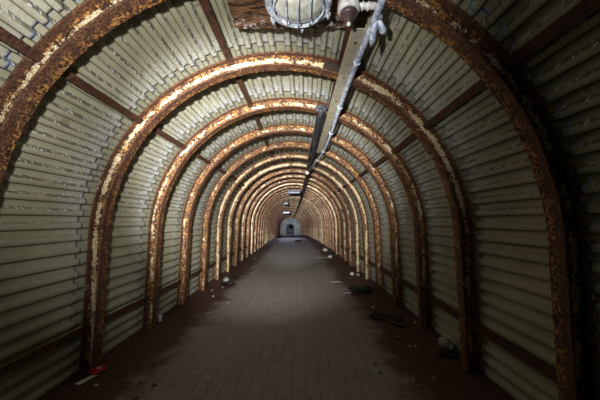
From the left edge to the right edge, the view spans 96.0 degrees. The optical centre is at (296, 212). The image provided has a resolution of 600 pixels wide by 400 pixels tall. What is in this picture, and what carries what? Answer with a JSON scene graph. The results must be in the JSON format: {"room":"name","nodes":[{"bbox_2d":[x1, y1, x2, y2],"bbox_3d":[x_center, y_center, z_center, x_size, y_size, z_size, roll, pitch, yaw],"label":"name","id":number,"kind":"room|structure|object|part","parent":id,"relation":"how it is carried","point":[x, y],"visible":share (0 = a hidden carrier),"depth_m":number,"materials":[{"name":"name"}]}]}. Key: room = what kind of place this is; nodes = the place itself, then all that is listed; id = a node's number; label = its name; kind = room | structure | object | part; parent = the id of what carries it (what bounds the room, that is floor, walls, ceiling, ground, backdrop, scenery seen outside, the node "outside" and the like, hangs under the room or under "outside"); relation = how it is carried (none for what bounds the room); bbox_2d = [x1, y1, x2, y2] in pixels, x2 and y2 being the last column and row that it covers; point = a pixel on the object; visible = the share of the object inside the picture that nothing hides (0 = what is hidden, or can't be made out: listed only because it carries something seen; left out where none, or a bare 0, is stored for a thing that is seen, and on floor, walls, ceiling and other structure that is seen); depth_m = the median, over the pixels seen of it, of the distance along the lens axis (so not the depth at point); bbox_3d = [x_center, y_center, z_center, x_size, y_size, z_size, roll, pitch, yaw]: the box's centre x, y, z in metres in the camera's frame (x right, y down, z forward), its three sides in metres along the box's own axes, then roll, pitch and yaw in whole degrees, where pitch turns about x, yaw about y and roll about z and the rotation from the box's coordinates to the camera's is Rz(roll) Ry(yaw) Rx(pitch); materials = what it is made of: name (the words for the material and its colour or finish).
{"room":"underground passage","nodes":[
{"label":"underground passage","id":0,"kind":"room"},
{"bbox_2d":[0,66,258,399],"bbox_3d":[-2.272,1.498,23.033,0.889,3.614,49.180,0,-2,-1],"label":"wall","id":1,"kind":"structure","parent":0,"point":[56,165],"depth_m":2.42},
{"bbox_2d":[37,233,514,399],"bbox_3d":[-0.564,2.776,26.779,4.532,1.255,56.975,0,-2,-1],"label":"floor","id":2,"kind":"structure","parent":0,"point":[289,333],"depth_m":3.13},
{"bbox_2d":[75,375,97,384],"bbox_3d":[-1.945,1.540,2.501,0.059,0.014,0.170,-1,-2,20],"label":"paper slip","id":3,"kind":"object","parent":2,"relation":"on","point":[91,376],"visible":0.97,"depth_m":2.48,"materials":[{"name":"white paper"}]},
{"bbox_2d":[89,365,105,374],"bbox_3d":[-1.937,1.527,2.626,0.136,0.059,0.138,-1,-2,29],"label":"packet","id":4,"kind":"object","parent":2,"relation":"on","point":[96,370],"visible":0.99,"depth_m":2.59,"materials":[{"name":"red plastic"}]},
{"bbox_2d":[221,281,234,284],"bbox_3d":[-1.606,1.623,6.248,0.338,0.083,0.219,0,-2,0],"label":"rag","id":5,"kind":"object","parent":2,"relation":"on","point":[225,282],"visible":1,"depth_m":6.19,"materials":[{"name":"black fabric"}]},
{"bbox_2d":[79,51,482,373],"bbox_3d":[-0.164,-0.010,2.715,3.923,3.222,0.132,0,-2,0],"label":"rib","id":6,"kind":"object","parent":2,"relation":"on","point":[113,173],"visible":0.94,"depth_m":2.70,"materials":[{"name":"brown metal"}]},
{"bbox_2d":[104,295,148,322],"bbox_3d":[-2.056,1.144,3.192,0.051,0.066,0.998,0,-1,2],"label":"bar","id":7,"kind":"object","parent":6,"relation":"attached to","point":[128,307],"visible":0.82,"depth_m":3.20,"materials":[{"name":"brown metal"}]},
{"bbox_2d":[152,127,187,149],"bbox_3d":[-1.563,-0.911,3.245,0.080,0.058,0.999,0,-2,2],"label":"bar","id":8,"kind":"object","parent":6,"relation":"attached to","point":[158,131],"visible":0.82,"depth_m":3.27,"materials":[{"name":"brown metal"}]},
{"bbox_2d":[235,76,252,107],"bbox_3d":[-0.655,-1.501,3.261,0.075,0.059,0.999,0,-2,2],"label":"bar","id":9,"kind":"object","parent":6,"relation":"attached to","point":[238,79],"visible":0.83,"depth_m":3.29,"materials":[{"name":"brown metal"}]},
{"bbox_3d":[0.351,-1.480,2.731,0.190,0.139,0.027,0,-2,0],"label":"splice plate","id":10,"kind":"part","parent":6,"relation":"part of","materials":[{"name":"brown metal"}]},
{"bbox_2d":[328,79,336,107],"bbox_3d":[0.447,-1.478,3.260,0.066,0.075,0.999,0,-2,2],"label":"bar","id":11,"kind":"object","parent":6,"relation":"attached to","point":[335,80],"visible":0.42,"depth_m":3.21,"materials":[{"name":"metal"}]},
{"bbox_2d":[391,133,415,154],"bbox_3d":[1.302,-0.860,3.244,0.051,0.094,1.000,0,-2,2],"label":"bar","id":12,"kind":"object","parent":6,"relation":"attached to","point":[412,136],"visible":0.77,"depth_m":3.28,"materials":[{"name":"brown metal"}]},
{"bbox_2d":[425,293,458,319],"bbox_3d":[1.759,1.121,3.191,0.052,0.067,0.999,0,-1,2],"label":"bar","id":13,"kind":"object","parent":6,"relation":"attached to","point":[448,309],"visible":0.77,"depth_m":3.22,"materials":[{"name":"brown metal"}]},
{"bbox_2d":[142,97,432,329],"bbox_3d":[-0.133,0.017,3.728,3.923,3.222,0.130,0,-1,0],"label":"rib","id":14,"kind":"object","parent":2,"relation":"on","point":[204,133],"visible":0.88,"depth_m":3.72,"materials":[{"name":"brown metal"}]},
{"bbox_2d":[158,279,181,294],"bbox_3d":[-2.036,1.171,4.211,0.051,0.066,0.998,0,-2,0],"label":"bar","id":15,"kind":"object","parent":14,"relation":"attached to","point":[174,284],"visible":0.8,"depth_m":4.26,"materials":[{"name":"brown metal"}]},
{"bbox_2d":[193,152,211,164],"bbox_3d":[-1.543,-0.884,4.265,0.080,0.058,0.998,0,-2,0],"label":"bar","id":16,"kind":"object","parent":14,"relation":"attached to","point":[196,154],"visible":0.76,"depth_m":4.33,"materials":[{"name":"brown metal"}]},
{"bbox_2d":[253,114,262,130],"bbox_3d":[-0.635,-1.477,4.280,0.075,0.057,0.998,0,-2,0],"label":"bar","id":17,"kind":"object","parent":14,"relation":"attached to","point":[255,116],"visible":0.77,"depth_m":4.35,"materials":[{"name":"brown metal"}]},
{"bbox_2d":[371,156,386,167],"bbox_3d":[1.322,-0.837,4.263,0.051,0.081,0.998,0,-2,0],"label":"bar","id":18,"kind":"object","parent":14,"relation":"attached to","point":[383,158],"visible":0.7,"depth_m":4.35,"materials":[{"name":"brown metal"}]},
{"bbox_2d":[398,278,416,292],"bbox_3d":[1.778,1.151,4.211,0.052,0.067,0.998,0,-2,0],"label":"bar","id":19,"kind":"object","parent":14,"relation":"attached to","point":[405,283],"visible":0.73,"depth_m":4.29,"materials":[{"name":"brown metal"}]},
{"bbox_2d":[176,124,402,305],"bbox_3d":[-0.124,0.043,4.749,3.922,3.222,0.122,0,-1,0],"label":"rib","id":20,"kind":"object","parent":2,"relation":"on","point":[183,270],"visible":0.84,"depth_m":4.74,"materials":[{"name":"brown metal"}]},
{"bbox_2d":[188,268,201,278],"bbox_3d":[-2.031,1.195,5.231,0.051,0.066,0.998,0,-1,0],"label":"bar","id":21,"kind":"object","parent":20,"relation":"attached to","point":[200,270],"visible":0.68,"depth_m":5.29,"materials":[{"name":"brown metal"}]},
{"bbox_2d":[215,166,226,173],"bbox_3d":[-1.538,-0.858,5.284,0.080,0.057,0.998,0,-2,0],"label":"bar","id":22,"kind":"object","parent":20,"relation":"attached to","point":[217,167],"visible":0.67,"depth_m":5.39,"materials":[{"name":"brown metal"}]},
{"bbox_2d":[358,169,367,176],"bbox_3d":[1.326,-0.811,5.283,0.051,0.082,0.998,0,-2,0],"label":"bar","id":23,"kind":"object","parent":20,"relation":"attached to","point":[365,170],"visible":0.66,"depth_m":5.40,"materials":[{"name":"brown metal"}]},
{"bbox_2d":[380,267,391,276],"bbox_3d":[1.783,1.175,5.231,0.052,0.067,0.998,0,-1,0],"label":"bar","id":24,"kind":"object","parent":20,"relation":"attached to","point":[385,271],"visible":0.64,"depth_m":5.37,"materials":[{"name":"brown metal"}]},
{"bbox_2d":[198,141,383,290],"bbox_3d":[-0.123,0.070,5.778,3.922,3.222,0.132,0,-2,0],"label":"rib","id":25,"kind":"object","parent":2,"relation":"on","point":[239,162],"visible":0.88,"depth_m":5.77,"materials":[{"name":"brown metal"}]},
{"bbox_2d":[263,137,268,145],"bbox_3d":[-0.630,-1.451,5.300,0.075,0.062,0.999,0,-2,0],"label":"bar","id":26,"kind":"object","parent":25,"relation":"attached to","point":[264,138],"visible":0.65,"depth_m":5.41,"materials":[{"name":"brown metal"}]},
{"bbox_2d":[213,153,370,279],"bbox_3d":[-0.123,0.097,6.798,3.922,3.222,0.133,0,-2,0],"label":"rib","id":27,"kind":"object","parent":2,"relation":"on","point":[219,223],"visible":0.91,"depth_m":6.79,"materials":[{"name":"brown metal"}]},
{"bbox_2d":[224,162,360,271],"bbox_3d":[-0.123,0.124,7.817,3.922,3.222,0.132,0,-2,0],"label":"rib","id":28,"kind":"object","parent":2,"relation":"on","point":[323,172],"visible":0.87,"depth_m":7.81,"materials":[{"name":"brown metal"}]},
{"bbox_2d":[277,210,307,232],"bbox_3d":[-0.529,1.216,32.278,3.922,3.222,0.133,0,-2,0],"label":"rib","id":29,"kind":"object","parent":2,"relation":"on","point":[290,210],"visible":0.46,"depth_m":32.28,"materials":[{"name":"brown metal"}]},
{"bbox_2d":[275,207,310,236],"bbox_3d":[-0.404,0.970,28.192,3.922,3.222,0.125,0,-1,0],"label":"rib","id":30,"kind":"object","parent":2,"relation":"on","point":[291,207],"visible":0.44,"depth_m":28.18,"materials":[{"name":"brown metal"}]},
{"bbox_2d":[276,209,309,236],"bbox_3d":[-0.464,1.090,30.240,3.923,3.223,0.147,0,-2,0],"label":"rib","id":31,"kind":"object","parent":2,"relation":"on","point":[289,209],"visible":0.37,"depth_m":30.23,"materials":[{"name":"brown metal"}]},
{"bbox_2d":[277,210,308,235],"bbox_3d":[-0.496,1.152,31.255,3.923,3.222,0.134,0,-2,0],"label":"rib","id":32,"kind":"object","parent":2,"relation":"on","point":[288,210],"visible":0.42,"depth_m":31.24,"materials":[{"name":"brown metal"}]},
{"bbox_2d":[233,168,353,265],"bbox_3d":[-0.123,0.151,8.831,3.922,3.222,0.125,0,-2,0],"label":"rib","id":33,"kind":"object","parent":2,"relation":"on","point":[256,184],"visible":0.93,"depth_m":8.82,"materials":[{"name":"brown metal"}]},
{"bbox_2d":[239,174,347,260],"bbox_3d":[-0.125,0.180,9.856,3.923,3.223,0.144,0,-2,0],"label":"rib","id":34,"kind":"object","parent":2,"relation":"on","point":[243,223],"visible":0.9,"depth_m":9.84,"materials":[{"name":"brown metal"}]},
{"bbox_2d":[273,205,313,237],"bbox_3d":[-0.326,0.802,25.140,3.923,3.222,0.125,0,-2,0],"label":"rib","id":35,"kind":"object","parent":2,"relation":"on","point":[289,205],"visible":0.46,"depth_m":25.14,"materials":[{"name":"brown metal"}]},
{"bbox_2d":[274,206,312,237],"bbox_3d":[-0.350,0.857,26.151,3.922,3.223,0.136,0,-1,0],"label":"rib","id":36,"kind":"object","parent":2,"relation":"on","point":[288,206],"visible":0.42,"depth_m":26.13,"materials":[{"name":"brown metal"}]},
{"bbox_2d":[275,207,311,237],"bbox_3d":[-0.377,0.913,27.179,3.922,3.222,0.130,0,-2,0],"label":"rib","id":37,"kind":"object","parent":2,"relation":"on","point":[288,207],"visible":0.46,"depth_m":27.17,"materials":[{"name":"brown metal"}]},
{"bbox_2d":[276,208,310,236],"bbox_3d":[-0.433,1.029,29.205,3.922,3.222,0.132,0,-2,0],"label":"rib","id":38,"kind":"object","parent":2,"relation":"on","point":[290,208],"visible":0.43,"depth_m":29.21,"materials":[{"name":"brown metal"}]},
{"bbox_2d":[245,178,342,256],"bbox_3d":[-0.129,0.210,10.865,3.923,3.222,0.128,0,-1,0],"label":"rib","id":39,"kind":"object","parent":2,"relation":"on","point":[276,183],"visible":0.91,"depth_m":10.85,"materials":[{"name":"brown metal"}]},
{"bbox_2d":[249,182,338,253],"bbox_3d":[-0.133,0.242,11.896,3.922,3.222,0.132,0,-2,0],"label":"rib","id":40,"kind":"object","parent":2,"relation":"on","point":[268,192],"visible":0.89,"depth_m":11.89,"materials":[{"name":"brown metal"}]},
{"bbox_2d":[253,185,334,251],"bbox_3d":[-0.140,0.276,12.911,3.922,3.222,0.133,0,-2,0],"label":"rib","id":41,"kind":"object","parent":2,"relation":"on","point":[290,186],"visible":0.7,"depth_m":12.90,"materials":[{"name":"brown metal"}]},
{"bbox_2d":[288,188,300,193],"bbox_3d":[-0.140,-1.059,12.940,0.620,0.269,0.165,0,-2,0],"label":"ceiling light","id":42,"kind":"object","parent":41,"relation":"hanging from","point":[298,191],"visible":1,"depth_m":12.86,"materials":[{"name":"white plastic"}]},
{"bbox_2d":[256,188,331,249],"bbox_3d":[-0.147,0.310,13.925,3.922,3.222,0.125,0,-1,0],"label":"rib","id":43,"kind":"object","parent":2,"relation":"on","point":[285,190],"visible":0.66,"depth_m":13.92,"materials":[{"name":"brown metal"}]},
{"bbox_2d":[259,191,328,246],"bbox_3d":[-0.156,0.347,14.953,3.922,3.223,0.144,0,-2,0],"label":"rib","id":44,"kind":"object","parent":2,"relation":"on","point":[286,192],"visible":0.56,"depth_m":14.95,"materials":[{"name":"brown metal"}]},
{"bbox_2d":[261,193,326,245],"bbox_3d":[-0.167,0.386,15.968,3.923,3.222,0.130,0,-2,0],"label":"rib","id":45,"kind":"object","parent":2,"relation":"on","point":[279,197],"visible":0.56,"depth_m":15.96,"materials":[{"name":"brown metal"}]},
{"bbox_2d":[263,195,324,244],"bbox_3d":[-0.179,0.426,16.983,3.922,3.222,0.125,0,-1,0],"label":"rib","id":46,"kind":"object","parent":2,"relation":"on","point":[311,201],"visible":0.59,"depth_m":16.98,"materials":[{"name":"brown metal"}]},
{"bbox_2d":[265,196,322,243],"bbox_3d":[-0.192,0.467,18.000,3.923,3.222,0.131,0,-1,0],"label":"rib","id":47,"kind":"object","parent":2,"relation":"on","point":[312,204],"visible":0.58,"depth_m":18.00,"materials":[{"name":"brown metal"}]},
{"bbox_2d":[267,198,320,241],"bbox_3d":[-0.207,0.510,19.024,3.922,3.222,0.122,0,-2,0],"label":"rib","id":48,"kind":"object","parent":2,"relation":"on","point":[289,198],"visible":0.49,"depth_m":19.01,"materials":[{"name":"brown metal"}]},
{"bbox_2d":[268,199,319,241],"bbox_3d":[-0.223,0.555,20.046,3.923,3.222,0.132,0,-2,0],"label":"rib","id":49,"kind":"object","parent":2,"relation":"on","point":[291,199],"visible":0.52,"depth_m":20.04,"materials":[{"name":"brown metal"}]},
{"bbox_2d":[270,201,317,240],"bbox_3d":[-0.241,0.602,21.069,3.922,3.222,0.132,0,-2,0],"label":"rib","id":50,"kind":"object","parent":2,"relation":"on","point":[288,201],"visible":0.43,"depth_m":21.06,"materials":[{"name":"brown metal"}]},
{"bbox_2d":[271,202,316,239],"bbox_3d":[-0.260,0.649,22.074,3.923,3.223,0.144,0,-1,0],"label":"rib","id":51,"kind":"object","parent":2,"relation":"on","point":[289,202],"visible":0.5,"depth_m":22.06,"materials":[{"name":"brown metal"}]},
{"bbox_2d":[272,203,315,238],"bbox_3d":[-0.280,0.699,23.097,3.923,3.222,0.128,0,-1,0],"label":"rib","id":52,"kind":"object","parent":2,"relation":"on","point":[289,203],"visible":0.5,"depth_m":23.09,"materials":[{"name":"brown metal"}]},
{"bbox_2d":[273,204,314,238],"bbox_3d":[-0.302,0.750,24.125,3.923,3.223,0.141,0,-2,0],"label":"rib","id":53,"kind":"object","parent":2,"relation":"on","point":[289,204],"visible":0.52,"depth_m":24.11,"materials":[{"name":"brown metal"}]},
{"bbox_2d":[0,0,598,399],"bbox_3d":[-0.177,-0.038,1.657,3.922,3.222,0.121,0,-2,0],"label":"rib","id":54,"kind":"object","parent":2,"relation":"on","point":[79,29],"visible":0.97,"depth_m":1.65,"materials":[{"name":"brown metal"}]},
{"bbox_2d":[0,26,44,62],"bbox_3d":[-1.593,-0.965,1.188,0.080,0.057,0.963,0,-2,0],"label":"bar","id":55,"kind":"object","parent":54,"relation":"attached to","point":[7,37],"visible":1,"depth_m":1.54,"materials":[{"name":"brown metal"}]},
{"bbox_2d":[0,323,89,376],"bbox_3d":[-2.079,1.115,2.154,0.052,0.066,1.033,0,-1,1],"label":"bar","id":56,"kind":"object","parent":54,"relation":"attached to","point":[36,353],"visible":1,"depth_m":2.17,"materials":[{"name":"brown metal"}]},
{"bbox_2d":[61,69,143,123],"bbox_3d":[-1.585,-0.937,2.208,0.080,0.065,1.034,0,-2,1],"label":"bar","id":57,"kind":"object","parent":54,"relation":"attached to","point":[67,74],"visible":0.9,"depth_m":2.15,"materials":[{"name":"brown metal"}]},
{"bbox_2d":[198,0,233,65],"bbox_3d":[-0.678,-1.530,2.223,0.075,0.053,1.033,0,-2,1],"label":"bar","id":58,"kind":"object","parent":54,"relation":"attached to","point":[204,4],"visible":1,"depth_m":2.23,"materials":[{"name":"brown metal"}]},
{"bbox_2d":[317,24,366,152],"bbox_3d":[0.485,-1.327,3.682,0.150,0.050,3.948,0,-2,0],"label":"cable tray","id":59,"kind":"object","parent":54,"relation":"hanging from","point":[356,36],"visible":0.97,"depth_m":2.63,"materials":[{"name":"beige paint"}]},
{"bbox_2d":[305,154,322,173],"bbox_3d":[0.429,-1.175,6.668,0.109,0.118,2.060,0,-2,-8],"label":"conduit","id":60,"kind":"object","parent":59,"relation":"attached to","point":[306,172],"visible":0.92,"depth_m":6.70,"materials":[{"name":"grey metal"}]},
{"bbox_2d":[337,0,360,67],"bbox_3d":[0.424,-1.505,2.223,0.066,0.074,1.034,0,-2,1],"label":"bar","id":61,"kind":"object","parent":54,"relation":"attached to","point":[348,29],"visible":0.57,"depth_m":2.36,"materials":[{"name":"metal"}]},
{"bbox_2d":[322,0,386,153],"bbox_3d":[0.564,-1.304,3.495,0.167,0.193,4.321,0,-2,0],"label":"conduit pipe","id":62,"kind":"object","parent":54,"relation":"attached to","point":[380,5],"depth_m":2.09,"materials":[{"name":"grey metal"}]},
{"bbox_3d":[0.552,-1.304,1.942,0.054,0.112,0.192,0,-2,0],"label":"lever","id":63,"kind":"part","parent":62,"relation":"part of","materials":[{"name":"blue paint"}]},
{"bbox_3d":[0.586,-1.346,1.921,0.123,0.193,0.235,0,-2,0],"label":"lever handle","id":64,"kind":"part","parent":62,"relation":"part of","materials":[{"name":"grey metal"}]},
{"bbox_2d":[423,79,485,129],"bbox_3d":[1.279,-0.888,2.207,0.051,0.090,1.034,0,-2,1],"label":"bar","id":65,"kind":"object","parent":54,"relation":"attached to","point":[480,84],"visible":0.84,"depth_m":2.16,"materials":[{"name":"brown metal"}]},
{"bbox_2d":[471,322,556,382],"bbox_3d":[1.736,1.096,2.154,0.052,0.067,1.033,0,-1,1],"label":"bar","id":66,"kind":"object","parent":54,"relation":"attached to","point":[539,365],"visible":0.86,"depth_m":2.10,"materials":[{"name":"metal"}]},
{"bbox_2d":[500,0,599,70],"bbox_3d":[1.272,-0.919,1.187,0.051,0.087,0.964,0,-2,0],"label":"bar","id":67,"kind":"object","parent":54,"relation":"attached to","point":[583,7],"visible":1,"depth_m":1.34,"materials":[{"name":"brown metal"}]},
{"bbox_2d":[348,283,373,292],"bbox_3d":[1.327,1.559,5.616,0.516,0.163,0.401,0,-2,0],"label":"bag","id":68,"kind":"object","parent":2,"relation":"on","point":[357,287],"visible":1,"depth_m":5.50,"materials":[{"name":"black plastic"}]},
{"bbox_2d":[370,310,401,321],"bbox_3d":[1.347,1.570,4.107,0.450,0.052,0.260,-1,-2,29],"label":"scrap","id":69,"kind":"object","parent":2,"relation":"on","point":[377,315],"visible":0.98,"depth_m":4.08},
{"bbox_2d":[386,320,406,326],"bbox_3d":[1.418,1.572,3.864,0.100,0.034,0.281,1,-2,-38],"label":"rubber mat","id":70,"kind":"object","parent":2,"relation":"on","point":[388,321],"visible":0.99,"depth_m":3.85,"materials":[{"name":"black rubber"}]},
{"bbox_2d":[438,336,454,349],"bbox_3d":[1.708,1.493,3.091,0.170,0.136,0.173,-1,-2,44],"label":"plastic bag","id":71,"kind":"object","parent":2,"relation":"on","point":[444,342],"visible":0.99,"depth_m":3.05,"materials":[{"name":"white plastic"}]},
{"bbox_2d":[453,342,459,350],"bbox_3d":[1.837,1.533,3.105,0.109,0.078,0.108,0,-2,0],"label":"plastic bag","id":72,"kind":"object","parent":2,"relation":"on","point":[456,344],"visible":0.54,"depth_m":3.08,"materials":[{"name":"grey plastic"}]},
{"bbox_2d":[286,224,293,232],"bbox_3d":[-1.202,2.825,54.435,2.600,2.600,0.150,0,-2,0],"label":"wall","id":73,"kind":"structure","parent":0,"point":[288,230],"depth_m":54.34,"materials":[{"name":"grey concrete"}]},
{"bbox_2d":[280,218,300,234],"bbox_3d":[-1.202,2.312,47.721,4.040,3.274,0.350,0,-2,0],"label":"wall","id":74,"kind":"structure","parent":0,"point":[286,221],"depth_m":47.54,"materials":[{"name":"paint"}]},
{"bbox_2d":[0,0,599,197],"bbox_3d":[-0.484,-0.120,23.075,3.533,2.064,49.236,0,-2,-1],"label":"ceiling","id":75,"kind":"structure","parent":0,"point":[139,59],"depth_m":2.37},
{"bbox_2d":[226,0,345,28],"bbox_3d":[-0.050,-1.568,1.892,0.926,0.068,0.700,0,-2,0],"label":"board","id":76,"kind":"object","parent":75,"relation":"attached to","point":[245,14],"visible":0.53,"depth_m":2.11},
{"bbox_2d":[265,0,331,32],"bbox_3d":[0.010,-1.447,1.859,0.498,0.174,0.463,0,-2,-17],"label":"lamp","id":77,"kind":"object","parent":76,"relation":"attached to","point":[299,14],"visible":1,"depth_m":1.88,"materials":[{"name":"white glass"}]},
{"bbox_2d":[338,0,386,26],"bbox_3d":[0.442,-1.401,1.827,0.333,0.278,0.150,0,-2,0],"label":"fitting","id":78,"kind":"object","parent":76,"relation":"attached to","point":[348,10],"visible":0.97,"depth_m":1.80,"materials":[{"name":"white ceramic"}]},
{"bbox_2d":[293,107,326,217],"bbox_3d":[-0.012,-0.247,24.989,0.455,1.205,42.856,0,-2,-1],"label":"cable bundle","id":79,"kind":"object","parent":75,"relation":"hanging from","point":[316,134],"visible":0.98,"depth_m":4.92,"materials":[{"name":"black rubber"}]},
{"bbox_2d":[315,105,324,114],"bbox_3d":[0.310,-1.389,3.658,0.120,0.092,0.140,0,-2,0],"label":"junction box","id":80,"kind":"object","parent":79,"relation":"attached to","point":[317,106],"visible":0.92,"depth_m":3.59,"materials":[{"name":"grey metal"}]},
{"bbox_2d":[332,23,599,399],"bbox_3d":[1.303,1.498,23.033,0.888,3.615,49.181,0,-2,-1],"label":"wall","id":81,"kind":"structure","parent":0,"point":[494,167],"depth_m":2.20,"materials":[{"name":"grey metal"}]}
]}

